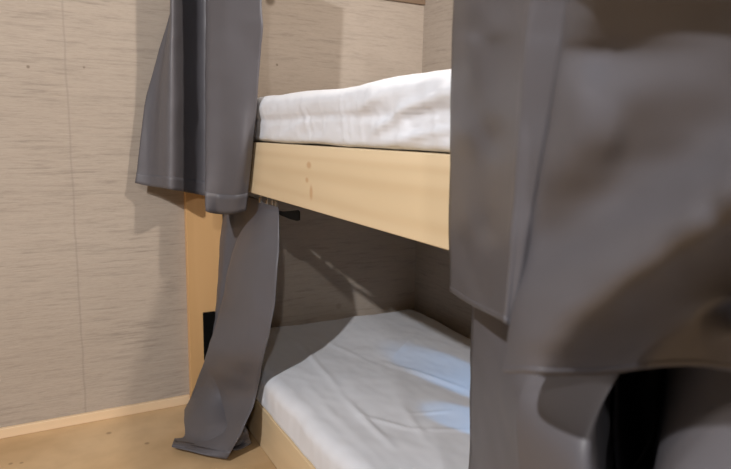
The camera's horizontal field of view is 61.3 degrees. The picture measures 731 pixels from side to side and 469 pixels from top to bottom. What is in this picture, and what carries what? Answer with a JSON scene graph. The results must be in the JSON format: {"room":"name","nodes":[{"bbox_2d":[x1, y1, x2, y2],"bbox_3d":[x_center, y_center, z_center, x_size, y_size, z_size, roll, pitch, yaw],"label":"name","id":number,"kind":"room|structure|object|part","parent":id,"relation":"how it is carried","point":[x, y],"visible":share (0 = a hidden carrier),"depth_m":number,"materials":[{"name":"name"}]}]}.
{"room":"dormitory","nodes":[
{"label":"dormitory","id":0,"kind":"room"},
{"bbox_2d":[0,404,276,468],"bbox_3d":[-0.290,1.189,0.163,4.300,0.050,5.400,-4,10,-28],"label":"floor","id":1,"kind":"structure","parent":0,"point":[144,440],"depth_m":2.30,"materials":[{"name":"beige wood"}]},
{"bbox_2d":[184,141,449,468],"bbox_3d":[0.654,0.053,1.179,1.160,1.899,3.815,-4,10,-28],"label":"bunk bed","id":2,"kind":"object","parent":1,"relation":"on","point":[403,193],"visible":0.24,"depth_m":1.74,"materials":[{"name":"brown wood"}]},
{"bbox_2d":[135,0,262,214],"bbox_3d":[-0.550,-0.613,2.258,0.642,1.074,0.260,7,11,33],"label":"curtain","id":3,"kind":"object","parent":2,"relation":"hanging from","point":[200,107],"visible":1,"depth_m":2.25,"materials":[{"name":"grey fabric"}]},
{"bbox_3d":[-0.682,-0.200,2.585,0.152,1.899,0.035,-4,10,-28],"label":"post","id":4,"kind":"part","parent":2,"relation":"part of","materials":[{"name":"brown wood"}]},
{"bbox_3d":[0.741,-0.131,1.194,0.972,0.024,3.814,-4,10,-28],"label":"deck panel","id":5,"kind":"part","parent":2,"relation":"part of","materials":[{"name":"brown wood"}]},
{"bbox_2d":[253,69,450,152],"bbox_3d":[0.312,-0.354,1.904,1.008,0.175,1.886,-4,10,-28],"label":"mattress","id":6,"kind":"object","parent":2,"relation":"on","point":[411,112],"visible":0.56,"depth_m":1.45,"materials":[{"name":"white fabric"}]},
{"bbox_2d":[256,309,470,468],"bbox_3d":[0.271,0.614,2.109,0.997,0.150,1.986,-4,10,-28],"label":"mattress","id":7,"kind":"object","parent":2,"relation":"on","point":[391,390],"visible":0.59,"depth_m":2.14,"materials":[{"name":"white fabric"}]},
{"bbox_2d":[448,0,730,375],"bbox_3d":[0.393,-0.256,0.127,0.373,1.061,1.967,-3,10,-23],"label":"curtain","id":8,"kind":"object","parent":2,"relation":"hanging from","point":[590,181],"visible":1,"depth_m":0.50,"materials":[{"name":"grey fabric"}]},
{"bbox_3d":[0.326,0.037,0.997,0.018,0.018,3.814,-4,10,-28],"label":"curtain rod","id":9,"kind":"object","parent":2,"relation":"attached to","visible":0},
{"bbox_2d":[172,193,299,458],"bbox_3d":[-0.607,0.303,2.420,0.380,1.044,1.027,-4,10,-28],"label":"curtain","id":10,"kind":"object","parent":9,"relation":"hanging from","point":[219,407],"visible":0.82,"depth_m":2.27,"materials":[{"name":"fabric"}]},
{"bbox_2d":[468,306,730,468],"bbox_3d":[0.427,0.557,0.742,0.391,0.969,1.150,-1,9,-11],"label":"curtain","id":11,"kind":"object","parent":9,"relation":"hanging from","point":[667,417],"visible":0.47,"depth_m":0.83,"materials":[{"name":"fabric"}]},
{"bbox_2d":[0,0,423,427],"bbox_3d":[-1.474,-0.651,2.156,4.300,2.900,0.100,-4,10,-28],"label":"wall","id":12,"kind":"structure","parent":0,"point":[93,289],"depth_m":2.46,"materials":[{"name":"paper"}]},
{"bbox_2d":[0,394,189,438],"bbox_3d":[-2.026,0.806,2.039,2.844,0.040,0.018,-4,10,-28],"label":"baseboard","id":13,"kind":"structure","parent":12,"relation":"attached to","point":[48,424],"depth_m":2.51,"materials":[{"name":"brown wood"}]},
{"bbox_2d":[389,0,424,4],"bbox_3d":[-0.150,-1.105,2.732,0.988,0.060,0.012,-4,10,-28],"label":"trim","id":14,"kind":"structure","parent":12,"relation":"attached to","point":[420,2],"depth_m":2.93,"materials":[{"name":"brown wood"}]},
{"bbox_2d":[414,0,471,338],"bbox_3d":[1.551,-0.372,0.787,0.100,2.900,5.216,-4,10,-28],"label":"wall","id":15,"kind":"structure","parent":0,"point":[434,300],"depth_m":2.95,"materials":[{"name":"paper"}]}
]}

